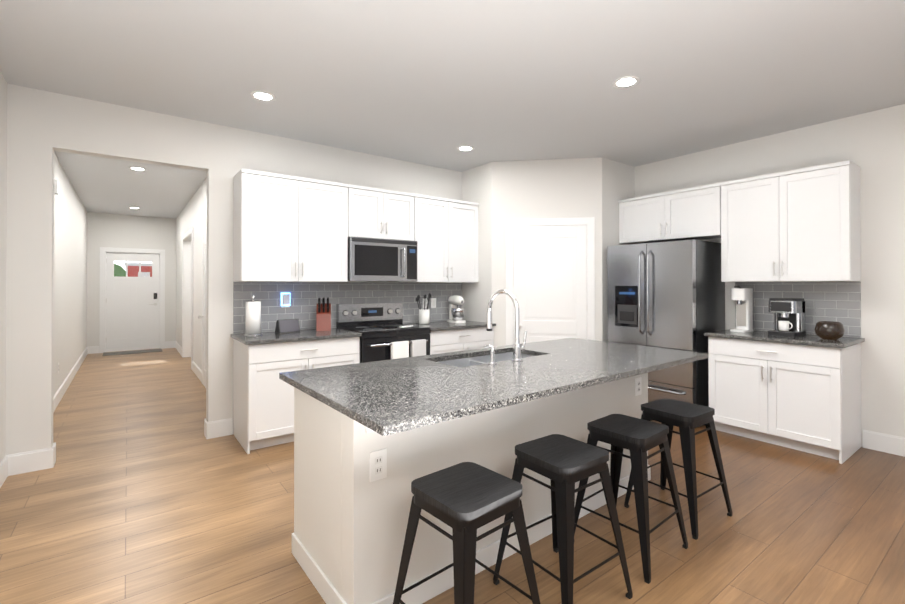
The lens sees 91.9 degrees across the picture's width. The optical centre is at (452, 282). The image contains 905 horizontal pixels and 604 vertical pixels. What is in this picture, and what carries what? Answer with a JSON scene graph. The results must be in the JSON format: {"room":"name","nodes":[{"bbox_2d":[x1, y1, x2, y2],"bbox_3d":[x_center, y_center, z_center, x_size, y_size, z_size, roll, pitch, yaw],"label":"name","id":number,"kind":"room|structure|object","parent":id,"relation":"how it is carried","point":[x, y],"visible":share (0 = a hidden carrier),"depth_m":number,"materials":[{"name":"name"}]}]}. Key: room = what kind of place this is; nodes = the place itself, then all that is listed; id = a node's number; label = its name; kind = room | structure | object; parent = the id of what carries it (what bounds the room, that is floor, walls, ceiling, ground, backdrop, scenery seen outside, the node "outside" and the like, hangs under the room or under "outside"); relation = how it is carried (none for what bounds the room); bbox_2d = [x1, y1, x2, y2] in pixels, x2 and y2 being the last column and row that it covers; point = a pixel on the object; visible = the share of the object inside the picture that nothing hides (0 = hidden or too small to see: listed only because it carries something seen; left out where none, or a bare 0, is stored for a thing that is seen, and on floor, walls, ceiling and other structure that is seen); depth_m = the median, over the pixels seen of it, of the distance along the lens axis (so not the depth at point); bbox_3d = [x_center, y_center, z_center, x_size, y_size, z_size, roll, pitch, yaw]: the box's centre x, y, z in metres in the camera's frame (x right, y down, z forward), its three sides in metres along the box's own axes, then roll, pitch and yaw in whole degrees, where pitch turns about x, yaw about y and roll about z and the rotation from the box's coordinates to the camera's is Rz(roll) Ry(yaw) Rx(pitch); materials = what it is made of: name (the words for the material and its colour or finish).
{"room":"kitchen","nodes":[
{"label":"kitchen","id":0,"kind":"room"},
{"bbox_2d":[0,348,904,603],"bbox_3d":[-0.665,1.439,4.236,10.400,0.120,16.000,0,0,-37],"label":"floor","id":1,"kind":"structure","parent":0,"point":[143,490],"depth_m":2.48,"materials":[{"name":"brown wood"}]},
{"bbox_2d":[102,348,162,355],"bbox_3d":[-6.444,1.393,8.832,0.960,0.012,0.470,0,0,-37],"label":"rug","id":2,"kind":"object","parent":1,"relation":"on","point":[131,352],"visible":1,"depth_m":8.73,"materials":[{"name":"grey carpet"}]},
{"bbox_2d":[233,337,359,453],"bbox_3d":[-1.419,0.936,4.014,0.962,0.884,0.656,0,0,-37],"label":"base cabinet","id":3,"kind":"object","parent":1,"relation":"on","point":[263,405],"visible":0.58,"depth_m":3.66,"materials":[{"name":"white wood"}]},
{"bbox_2d":[231,328,361,344],"bbox_3d":[-1.427,0.478,4.007,0.988,0.030,0.645,0,0,-37],"label":"countertop","id":4,"kind":"structure","parent":3,"relation":"on","point":[301,335],"depth_m":3.85,"materials":[{"name":"stone"}]},
{"bbox_2d":[243,296,262,335],"bbox_3d":[-1.769,0.286,3.882,0.156,0.350,0.156,0,0,-37],"label":"paper towel","id":5,"kind":"object","parent":4,"relation":"on","point":[253,319],"visible":1,"depth_m":3.83,"materials":[{"name":"white paper"}]},
{"bbox_2d":[275,319,299,333],"bbox_3d":[-1.544,0.400,4.097,0.195,0.124,0.112,0,0,-45],"label":"smart display","id":6,"kind":"object","parent":4,"relation":"on","point":[287,326],"visible":1,"depth_m":4.06,"materials":[{"name":"black plastic"}]},
{"bbox_2d":[316,298,330,330],"bbox_3d":[-1.261,0.303,4.282,0.135,0.319,0.192,0,0,-17],"label":"knife block","id":7,"kind":"object","parent":4,"relation":"on","point":[323,316],"visible":1,"depth_m":4.24,"materials":[{"name":"brown wood"}]},
{"bbox_2d":[336,302,430,362],"bbox_3d":[-0.697,0.800,4.493,0.758,1.160,0.694,0,0,-37],"label":"range","id":8,"kind":"object","parent":1,"relation":"on","point":[384,336],"visible":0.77,"depth_m":4.38,"materials":[{"name":"grey metal"}]},
{"bbox_2d":[430,326,493,354],"bbox_3d":[-0.053,0.940,5.029,0.906,0.884,0.656,0,0,-37],"label":"base cabinet","id":9,"kind":"object","parent":1,"relation":"on","point":[447,341],"visible":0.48,"depth_m":4.76,"materials":[{"name":"white wood"}]},
{"bbox_2d":[404,320,495,330],"bbox_3d":[-0.051,0.482,5.029,0.908,0.030,0.645,0,0,-37],"label":"countertop","id":10,"kind":"structure","parent":9,"relation":"on","point":[439,325],"depth_m":4.92,"materials":[{"name":"stone"}]},
{"bbox_2d":[416,293,430,323],"bbox_3d":[-0.316,0.292,5.008,0.194,0.348,0.146,0,0,-37],"label":"utensil crock","id":11,"kind":"object","parent":10,"relation":"on","point":[424,315],"visible":1,"depth_m":4.96,"materials":[{"name":"white ceramic"}]},
{"bbox_2d":[447,295,465,322],"bbox_3d":[0.042,0.305,5.207,0.183,0.323,0.298,0,0,-37],"label":"stand mixer","id":12,"kind":"object","parent":10,"relation":"on","point":[456,312],"visible":1,"depth_m":5.12,"materials":[{"name":"white metal"}]},
{"bbox_2d":[393,462,539,603],"bbox_3d":[0.051,1.054,1.611,0.430,0.625,0.430,0,0,-41],"label":"stool","id":13,"kind":"object","parent":1,"relation":"on","point":[464,501],"visible":1,"depth_m":1.56,"materials":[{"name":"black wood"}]},
{"bbox_2d":[292,373,650,603],"bbox_3d":[0.317,0.929,2.593,2.244,0.884,0.888,0,0,-38],"label":"kitchen island","id":14,"kind":"object","parent":1,"relation":"on","point":[350,527],"visible":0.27,"depth_m":1.94,"materials":[{"name":"white paint"}]},
{"bbox_2d":[370,448,386,481],"bbox_3d":[-0.296,0.727,1.747,0.074,0.116,0.009,0,0,-37],"label":"outlet","id":15,"kind":"object","parent":14,"relation":"attached to","point":[378,464],"depth_m":1.74,"materials":[{"name":"white plastic"}]},
{"bbox_2d":[279,338,707,435],"bbox_3d":[0.394,0.584,2.529,2.390,0.257,1.070,0,0,-38],"label":"island countertop","id":16,"kind":"structure","parent":14,"relation":"on","point":[388,397],"depth_m":2.10,"materials":[{"name":"stone"}]},
{"bbox_2d":[483,345,496,364],"bbox_3d":[0.209,0.402,2.466,0.048,0.106,0.096,0,0,-38],"label":"soap dispenser","id":17,"kind":"object","parent":16,"relation":"on","point":[492,357],"visible":1,"depth_m":2.44,"materials":[{"name":"silver metal"}]},
{"bbox_2d":[486,289,526,360],"bbox_3d":[0.330,0.247,2.676,0.113,0.417,0.291,0,0,-38],"label":"faucet","id":18,"kind":"object","parent":16,"relation":"on","point":[517,348],"visible":1,"depth_m":2.58,"materials":[{"name":"silver metal"}]},
{"bbox_2d":[635,377,641,395],"bbox_3d":[1.262,0.703,2.969,0.074,0.116,0.009,0,0,-37],"label":"outlet","id":19,"kind":"object","parent":14,"relation":"attached to","point":[638,381],"depth_m":2.96,"materials":[{"name":"white plastic"}]},
{"bbox_2d":[493,434,632,603],"bbox_3d":[0.484,1.056,1.950,0.444,0.625,0.444,0,0,-38],"label":"stool","id":20,"kind":"object","parent":1,"relation":"on","point":[564,464],"visible":1,"depth_m":1.88,"materials":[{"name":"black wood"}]},
{"bbox_2d":[574,414,687,583],"bbox_3d":[0.917,1.057,2.289,0.444,0.625,0.444,0,0,-38],"label":"stool","id":21,"kind":"object","parent":1,"relation":"on","point":[638,438],"visible":0.77,"depth_m":2.22,"materials":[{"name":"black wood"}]},
{"bbox_2d":[607,239,724,406],"bbox_3d":[2.225,0.485,4.636,0.766,1.790,0.910,0,0,-37],"label":"fridge","id":22,"kind":"object","parent":1,"relation":"on","point":[669,295],"visible":0.75,"depth_m":4.32,"materials":[{"name":"grey metal"}]},
{"bbox_2d":[624,398,731,539],"bbox_3d":[1.350,1.059,2.629,0.451,0.625,0.451,0,0,-38],"label":"stool","id":23,"kind":"object","parent":1,"relation":"on","point":[687,418],"visible":0.9,"depth_m":2.54,"materials":[{"name":"black metal"}]},
{"bbox_2d":[708,336,860,463],"bbox_3d":[2.891,0.935,3.861,0.656,0.884,0.945,0,0,-37],"label":"base cabinet","id":24,"kind":"object","parent":1,"relation":"on","point":[804,398],"visible":0.98,"depth_m":3.60,"materials":[{"name":"white wood"}]},
{"bbox_2d":[704,329,864,347],"bbox_3d":[2.890,0.477,3.859,0.645,0.030,0.990,0,0,-37],"label":"countertop","id":25,"kind":"structure","parent":24,"relation":"on","point":[811,339],"depth_m":3.63,"materials":[{"name":"stone"}]},
{"bbox_2d":[730,286,752,332],"bbox_3d":[2.753,0.243,4.176,0.270,0.438,0.130,0,0,-37],"label":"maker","id":26,"kind":"object","parent":25,"relation":"on","point":[743,297],"visible":1,"depth_m":4.16,"materials":[{"name":"white plastic"}]},
{"bbox_2d":[768,298,805,336],"bbox_3d":[2.967,0.298,3.886,0.290,0.325,0.210,0,0,-37],"label":"coffee maker","id":27,"kind":"object","parent":25,"relation":"on","point":[791,310],"visible":0.98,"depth_m":3.82,"materials":[{"name":"black plastic"}]},
{"bbox_2d":[778,321,792,330],"bbox_3d":[2.919,0.376,3.834,0.078,0.085,0.103,0,0,-37],"label":"mug","id":28,"kind":"object","parent":27,"relation":"on","point":[783,325],"visible":0.98,"depth_m":3.81,"materials":[{"name":"white ceramic"}]},
{"bbox_2d":[814,321,844,339],"bbox_3d":[3.100,0.389,3.598,0.191,0.141,0.191,0,0,-37],"label":"bowl","id":29,"kind":"object","parent":25,"relation":"on","point":[831,330],"visible":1,"depth_m":3.54,"materials":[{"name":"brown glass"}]},
{"bbox_2d":[0,72,904,461],"bbox_3d":[-0.413,-0.022,4.130,5.890,2.800,15.520,0,0,-37],"label":"wall","id":30,"kind":"structure","parent":0,"point":[50,242],"depth_m":3.93,"materials":[{"name":"white paint"}]},
{"bbox_2d":[0,454,10,487],"bbox_3d":[-0.762,1.285,-0.133,0.014,0.147,8.099,0,0,-37],"label":"baseboard","id":31,"kind":"structure","parent":30,"relation":"attached to","point":[5,465],"depth_m":3.05,"materials":[{"name":"white wood"}]},
{"bbox_2d":[16,346,89,470],"bbox_3d":[-5.189,1.313,5.934,0.040,0.147,6.680,0,0,-37],"label":"baseboard","id":32,"kind":"structure","parent":30,"relation":"attached to","point":[24,462],"depth_m":4.99,"materials":[{"name":"white wood"}]},
{"bbox_2d":[54,180,58,194],"bbox_3d":[-4.346,-1.048,4.802,0.029,0.140,0.120,0,0,-37],"label":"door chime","id":33,"kind":"object","parent":30,"relation":"attached to","point":[56,187],"depth_m":4.76,"materials":[{"name":"white plastic"}]},
{"bbox_2d":[99,247,164,352],"bbox_3d":[-6.631,0.343,9.090,1.090,2.115,0.140,0,0,-37],"label":"door frame","id":34,"kind":"structure","parent":30,"relation":"attached to","point":[103,250],"depth_m":8.94,"materials":[{"name":"white wood"}]},
{"bbox_2d":[106,252,158,351],"bbox_3d":[-6.616,0.388,9.065,0.894,2.005,0.098,0,0,-37],"label":"front door","id":35,"kind":"structure","parent":30,"relation":"in","point":[132,313],"depth_m":9.06,"materials":[{"name":"white wood"}]},
{"bbox_2d":[175,341,181,355],"bbox_3d":[-5.555,1.326,8.881,0.014,0.147,1.509,0,0,-37],"label":"baseboard","id":36,"kind":"structure","parent":30,"relation":"attached to","point":[177,346],"depth_m":8.88,"materials":[{"name":"white wood"}]},
{"bbox_2d":[182,227,192,369],"bbox_3d":[-4.588,0.252,7.680,0.140,2.285,1.570,0,0,-37],"label":"trim","id":37,"kind":"structure","parent":30,"relation":"attached to","point":[187,293],"depth_m":8.22,"materials":[{"name":"white"}]},
{"bbox_2d":[198,233,206,386],"bbox_3d":[-3.199,0.362,5.648,0.087,2.029,0.814,0,0,-37],"label":"hall door","id":38,"kind":"structure","parent":30,"relation":"in","point":[204,297],"depth_m":5.90,"materials":[{"name":"white wood"}]},
{"bbox_2d":[202,227,206,383],"bbox_3d":[-3.171,0.323,5.668,0.018,2.125,0.990,0,0,-37],"label":"door frame","id":39,"kind":"structure","parent":30,"relation":"attached to","point":[204,231],"depth_m":6.00,"materials":[{"name":"white wood"}]},
{"bbox_2d":[192,361,232,425],"bbox_3d":[-3.094,1.311,5.566,0.014,0.147,3.589,0,0,-37],"label":"baseboard","id":40,"kind":"structure","parent":30,"relation":"attached to","point":[198,372],"depth_m":6.37,"materials":[{"name":"white wood"}]},
{"bbox_2d":[233,169,348,281],"bbox_3d":[-1.502,-0.492,4.134,0.963,0.960,0.376,0,0,-37],"label":"upper cabinet","id":41,"kind":"object","parent":30,"relation":"attached to","point":[287,228],"visible":1,"depth_m":3.97,"materials":[{"name":"white wood"}]},
{"bbox_2d":[233,282,461,332],"bbox_3d":[-0.940,0.229,4.779,2.640,0.471,0.008,0,0,-37],"label":"wall tile","id":42,"kind":"structure","parent":30,"relation":"attached to","point":[304,297],"depth_m":4.51,"materials":[{"name":"grey tile"}]},
{"bbox_2d":[281,293,289,305],"bbox_3d":[-1.613,0.159,4.244,0.090,0.130,0.036,0,0,-37],"label":"outlet","id":43,"kind":"object","parent":42,"relation":"attached to","point":[285,299],"visible":1,"depth_m":4.23,"materials":[{"name":"white plastic"}]},
{"bbox_2d":[423,298,427,307],"bbox_3d":[-0.325,0.243,5.226,0.074,0.118,0.008,0,0,-37],"label":"outlet","id":44,"kind":"object","parent":42,"relation":"attached to","point":[425,300],"depth_m":5.23,"materials":[{"name":"white plastic"}]},
{"bbox_2d":[431,298,435,307],"bbox_3d":[-0.228,0.243,5.297,0.074,0.118,0.008,0,0,-37],"label":"outlet","id":45,"kind":"object","parent":42,"relation":"attached to","point":[433,302],"depth_m":5.29,"materials":[{"name":"white plastic"}]},
{"bbox_2d":[348,184,414,240],"bbox_3d":[-0.808,-0.712,4.650,0.762,0.515,0.376,0,0,-37],"label":"upper cabinet","id":46,"kind":"object","parent":30,"relation":"attached to","point":[380,213],"visible":0.88,"depth_m":4.50,"materials":[{"name":"white wood"}]},
{"bbox_2d":[348,237,416,280],"bbox_3d":[-0.786,-0.235,4.618,0.756,0.430,0.449,0,0,-37],"label":"microwave","id":47,"kind":"object","parent":46,"relation":"attached to","point":[373,259],"visible":0.94,"depth_m":4.44,"materials":[{"name":"grey metal"}]},
{"bbox_2d":[399,194,478,282],"bbox_3d":[-0.137,-0.487,5.148,0.907,0.960,0.376,0,0,-37],"label":"upper cabinet","id":48,"kind":"object","parent":30,"relation":"attached to","point":[446,234],"visible":0.92,"depth_m":5.00,"materials":[{"name":"white wood"}]},
{"bbox_2d":[506,217,594,345],"bbox_3d":[1.111,0.320,5.004,0.715,2.125,0.715,0,0,-37],"label":"pantry door","id":49,"kind":"structure","parent":30,"relation":"in","point":[550,275],"depth_m":5.00,"materials":[{"name":"white wood"}]},
{"bbox_2d":[618,183,720,244],"bbox_3d":[2.394,-0.716,4.773,0.376,0.505,1.092,0,0,-37],"label":"upper cabinet","id":50,"kind":"object","parent":30,"relation":"attached to","point":[694,213],"visible":0.98,"depth_m":4.63,"materials":[{"name":"white wood"}]},
{"bbox_2d":[720,161,860,281],"bbox_3d":[3.003,-0.493,3.951,0.376,0.960,0.945,0,0,-37],"label":"upper cabinet","id":51,"kind":"object","parent":30,"relation":"attached to","point":[800,225],"visible":1,"depth_m":3.78,"materials":[{"name":"white wood"}]},
{"bbox_2d":[735,282,860,337],"bbox_3d":[3.152,0.225,4.058,0.008,0.471,0.945,0,0,-37],"label":"wall tile","id":52,"kind":"structure","parent":30,"relation":"attached to","point":[836,301],"depth_m":3.92,"materials":[{"name":"grey tile"}]},
{"bbox_2d":[863,430,904,456],"bbox_3d":[4.807,1.294,1.820,0.014,0.147,4.595,0,0,-37],"label":"baseboard","id":53,"kind":"structure","parent":30,"relation":"attached to","point":[891,444],"depth_m":3.55,"materials":[{"name":"white wood"}]},
{"bbox_2d":[0,0,904,218],"bbox_3d":[-0.665,-1.481,4.249,10.400,0.120,16.000,0,0,-37],"label":"ceiling","id":54,"kind":"structure","parent":0,"point":[435,83],"depth_m":2.95,"materials":[{"name":"grey paint"}]},
{"bbox_2d":[128,167,145,170],"bbox_3d":[-3.901,-1.413,5.420,0.183,0.006,0.183,0,0,8],"label":"recessed light","id":55,"kind":"object","parent":54,"relation":"in","point":[132,168],"depth_m":5.40,"materials":[{"name":"white"}]},
{"bbox_2d":[250,91,275,101],"bbox_3d":[-1.443,-1.422,3.334,0.183,0.006,0.183,0,0,8],"label":"recessed light","id":56,"kind":"object","parent":54,"relation":"in","point":[258,95],"depth_m":3.33,"materials":[{"name":"white"}]},
{"bbox_2d":[457,146,473,150],"bbox_3d":[0.139,-1.417,4.609,0.183,0.006,0.183,0,0,8],"label":"recessed light","id":57,"kind":"object","parent":54,"relation":"in","point":[461,148],"depth_m":4.61,"materials":[{"name":"white plastic"}]},
{"bbox_2d":[612,76,639,87],"bbox_3d":[1.232,-1.423,3.104,0.183,0.006,0.183,0,0,-43],"label":"recessed light","id":58,"kind":"object","parent":54,"relation":"in","point":[626,82],"depth_m":3.10,"materials":[{"name":"white plastic"}]},
{"label":"outside","id":59,"kind":"structure","parent":0,"visible":0},
{"bbox_2d":[114,261,151,276],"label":"window","id":60,"kind":"structure","parent":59,"point":[133,271],"depth_m":13.22,"materials":[{"name":"multicoloured glass"}]}
]}

